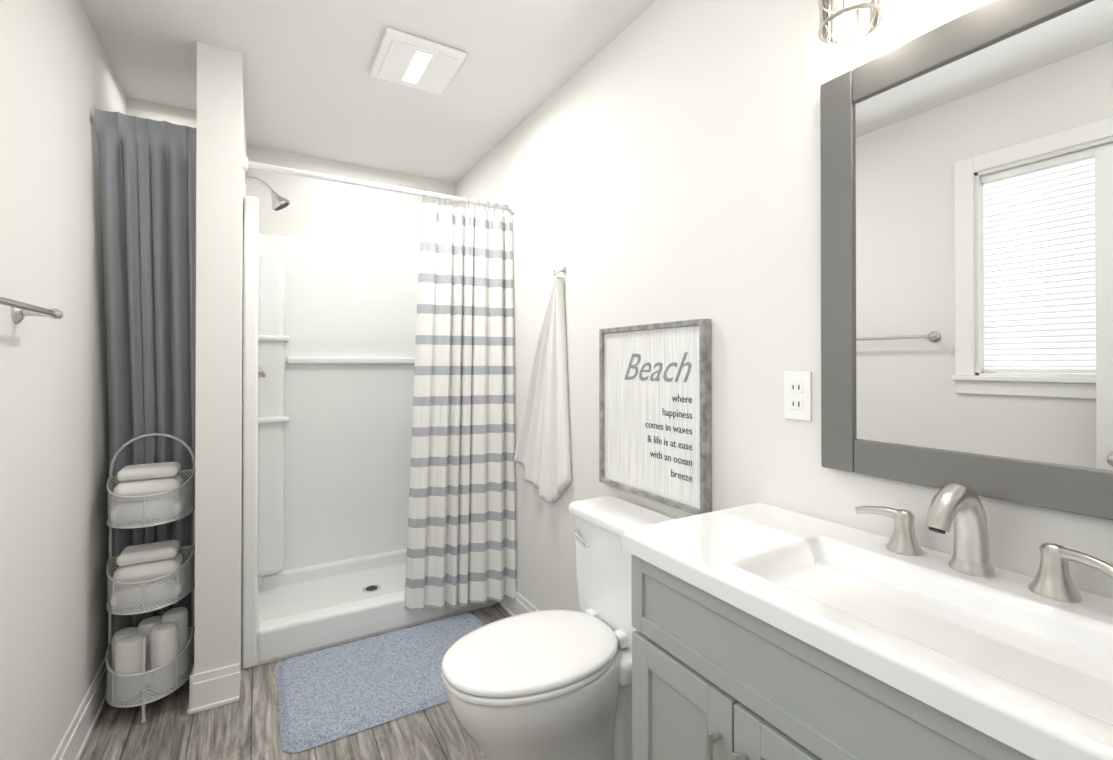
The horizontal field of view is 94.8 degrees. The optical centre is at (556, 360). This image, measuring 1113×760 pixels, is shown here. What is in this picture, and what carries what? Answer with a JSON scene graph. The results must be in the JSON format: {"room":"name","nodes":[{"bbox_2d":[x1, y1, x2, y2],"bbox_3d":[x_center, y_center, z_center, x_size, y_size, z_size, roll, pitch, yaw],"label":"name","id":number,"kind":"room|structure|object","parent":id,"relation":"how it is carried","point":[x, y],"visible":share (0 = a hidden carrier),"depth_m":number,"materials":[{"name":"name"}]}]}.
{"room":"bathroom","nodes":[
{"label":"bathroom","id":0,"kind":"room"},
{"bbox_2d":[0,0,126,759],"bbox_3d":[-1.238,0.046,1.000,0.120,2.440,3.690,0,0,-30],"label":"wall","id":1,"kind":"structure","parent":0,"point":[59,83],"depth_m":1.45,"materials":[{"name":"white paint"}]},
{"bbox_2d":[0,297,63,322],"bbox_3d":[-1.129,-0.119,1.012,0.081,0.052,0.651,0,0,-30],"label":"towel rail","id":2,"kind":"object","parent":1,"relation":"attached to","point":[21,311],"visible":1,"depth_m":1.22,"materials":[{"name":"silver metal"}]},
{"bbox_2d":[51,656,107,759],"bbox_3d":[-1.103,1.198,0.899,0.020,0.135,3.150,0,0,-30],"label":"baseboard","id":3,"kind":"structure","parent":1,"relation":"attached to","point":[75,739],"depth_m":1.70,"materials":[{"name":"white wood"}]},
{"bbox_2d":[127,98,196,127],"bbox_3d":[-1.847,0.054,2.468,0.310,2.440,0.300,0,0,-30],"label":"wall","id":4,"kind":"structure","parent":0,"point":[154,111],"depth_m":2.33,"materials":[{"name":"white paint"}]},
{"bbox_2d":[194,41,246,682],"bbox_3d":[-1.491,0.053,2.305,0.140,2.440,0.940,0,0,-30],"label":"wall","id":5,"kind":"structure","parent":0,"point":[221,153],"depth_m":1.90,"materials":[{"name":"white paint"}]},
{"bbox_2d":[91,108,196,690],"bbox_3d":[-1.537,0.184,1.938,0.310,2.125,0.233,0,0,-30],"label":"curtain","id":6,"kind":"object","parent":5,"relation":"hanging from","point":[147,173],"visible":0.69,"depth_m":1.94,"materials":[{"name":"grey fabric"}]},
{"bbox_2d":[187,661,194,713],"bbox_3d":[-1.481,1.205,2.123,0.020,0.135,0.654,0,0,-30],"label":"baseboard","id":7,"kind":"structure","parent":5,"relation":"attached to","point":[191,689],"depth_m":1.84,"materials":[{"name":"white wood"}]},
{"bbox_2d":[189,663,239,714],"bbox_3d":[-1.255,1.204,1.881,0.154,0.135,0.020,0,0,-30],"label":"baseboard","id":8,"kind":"structure","parent":5,"relation":"attached to","point":[215,688],"depth_m":1.88,"materials":[{"name":"white wood"}]},
{"bbox_2d":[245,171,289,210],"bbox_3d":[-1.432,-0.839,2.542,0.196,0.174,0.092,0,0,-30],"label":"shower head","id":9,"kind":"object","parent":5,"relation":"attached to","point":[279,202],"visible":1,"depth_m":2.54},
{"bbox_2d":[242,157,516,610],"bbox_3d":[-0.742,0.192,2.321,1.170,1.974,0.186,0,0,-30],"label":"striped shower curtain","id":10,"kind":"object","parent":5,"relation":"hanging from","point":[461,544],"visible":0.98,"depth_m":2.46,"materials":[{"name":"white fabric"}]},
{"bbox_2d":[80,604,510,759],"bbox_3d":[-0.487,1.298,1.431,1.860,0.060,3.690,0,0,-30],"label":"floor","id":11,"kind":"structure","parent":0,"point":[246,726],"depth_m":1.75,"materials":[{"name":"wood"}]},
{"bbox_2d":[106,433,194,723],"bbox_3d":[-1.497,0.773,1.880,0.270,0.995,0.207,0,0,-30],"label":"towel rack","id":12,"kind":"object","parent":11,"relation":"on","point":[154,653],"visible":0.98,"depth_m":1.84,"materials":[{"name":"silver metal"}]},
{"bbox_2d":[242,548,492,668],"bbox_3d":[-0.975,1.201,2.715,1.166,0.150,0.738,0,0,-30],"label":"shower base","id":13,"kind":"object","parent":11,"relation":"on","point":[306,609],"depth_m":2.50,"materials":[{"name":"white plastic"}]},
{"bbox_2d":[276,613,484,752],"bbox_3d":[-0.650,1.257,2.112,0.875,0.024,0.600,0,0,-30],"label":"bath rug","id":14,"kind":"object","parent":11,"relation":"on","point":[326,695],"visible":0.81,"depth_m":1.99,"materials":[{"name":"fabric"}]},
{"bbox_2d":[441,496,674,759],"bbox_3d":[0.013,0.872,1.476,0.690,0.793,0.440,0,0,-30],"label":"toilet","id":15,"kind":"object","parent":11,"relation":"on","point":[547,685],"visible":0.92,"depth_m":1.38,"materials":[{"name":"white ceramic"}]},
{"bbox_2d":[621,483,1112,759],"bbox_3d":[0.599,0.732,0.725,0.456,1.064,1.094,0,0,-30],"label":"bathroom vanity","id":16,"kind":"object","parent":11,"relation":"on","point":[762,631],"visible":1,"depth_m":0.79,"materials":[{"name":"grey paint"}]},
{"bbox_2d":[246,145,455,251],"bbox_3d":[-1.387,0.057,2.980,1.620,2.440,0.120,0,0,-30],"label":"wall","id":17,"kind":"structure","parent":0,"point":[325,210],"depth_m":2.99,"materials":[{"name":"white paint"}]},
{"bbox_2d":[242,196,499,668],"bbox_3d":[-0.977,0.296,2.722,1.186,1.960,0.752,0,0,-30],"label":"wall surround","id":18,"kind":"object","parent":17,"relation":"attached to","point":[329,335],"visible":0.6,"depth_m":2.90,"materials":[{"name":"white plastic"}]},
{"bbox_2d":[258,366,265,377],"bbox_3d":[-1.474,0.055,2.534,0.057,0.150,0.152,0,0,-30],"label":"shower valve","id":19,"kind":"object","parent":18,"relation":"attached to","point":[261,373],"visible":0.29,"depth_m":2.52,"materials":[{"name":"silver metal"}]},
{"bbox_2d":[79,0,655,182],"bbox_3d":[-0.487,-1.202,1.445,1.860,0.060,3.690,0,0,-30],"label":"ceiling","id":20,"kind":"structure","parent":0,"point":[313,87],"depth_m":2.01,"materials":[{"name":"white paint"}]},
{"bbox_2d":[370,27,466,93],"bbox_3d":[-0.545,-1.154,1.996,0.295,0.028,0.320,0,0,-30],"label":"ceiling vent","id":21,"kind":"object","parent":20,"relation":"in","point":[406,59],"visible":0.96,"depth_m":1.95,"materials":[{"name":"white plastic"}]},
{"bbox_2d":[456,0,1112,611],"bbox_3d":[0.264,0.051,1.877,0.120,2.440,3.690,0,0,-30],"label":"wall","id":22,"kind":"structure","parent":0,"point":[658,162],"depth_m":1.45,"materials":[{"name":"white paint"}]},
{"bbox_2d":[500,591,538,615],"bbox_3d":[0.109,1.204,1.997,0.020,0.135,1.585,0,0,-30],"label":"baseboard","id":23,"kind":"structure","parent":22,"relation":"attached to","point":[520,604],"depth_m":2.50,"materials":[{"name":"white wood"}]},
{"bbox_2d":[513,267,571,502],"bbox_3d":[-0.084,0.104,2.287,0.068,0.999,0.480,0,0,-30],"label":"towel","id":24,"kind":"object","parent":22,"relation":"attached to","point":[542,455],"visible":1,"depth_m":2.17,"materials":[{"name":"white fabric"}]},
{"bbox_2d":[599,319,710,514],"bbox_3d":[0.298,0.162,1.664,0.030,0.560,0.510,0,0,-30],"label":"sign","id":25,"kind":"object","parent":22,"relation":"attached to","point":[655,412],"visible":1,"depth_m":1.61,"materials":[{"name":"white wood"}]},
{"bbox_2d":[784,371,811,420],"bbox_3d":[0.573,0.082,1.219,0.008,0.116,0.072,0,0,-30],"label":"electrical outlet plate","id":26,"kind":"object","parent":22,"relation":"attached to","point":[797,395],"visible":1,"depth_m":1.21,"materials":[{"name":"white plastic"}]},
{"bbox_2d":[817,0,885,43],"bbox_3d":[0.743,-0.815,0.797,0.143,0.280,0.795,0,0,-30],"label":"sconce","id":27,"kind":"object","parent":22,"relation":"attached to","point":[828,14],"visible":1,"depth_m":1.05,"materials":[{"name":"glass"}]},
{"bbox_2d":[820,0,1112,519],"bbox_3d":[0.827,-0.193,0.763,0.027,0.855,0.897,0,0,-30],"label":"framed mirror","id":28,"kind":"object","parent":22,"relation":"attached to","point":[966,249],"visible":0.96,"depth_m":0.90,"materials":[{"name":"grey mirror"}]}
]}

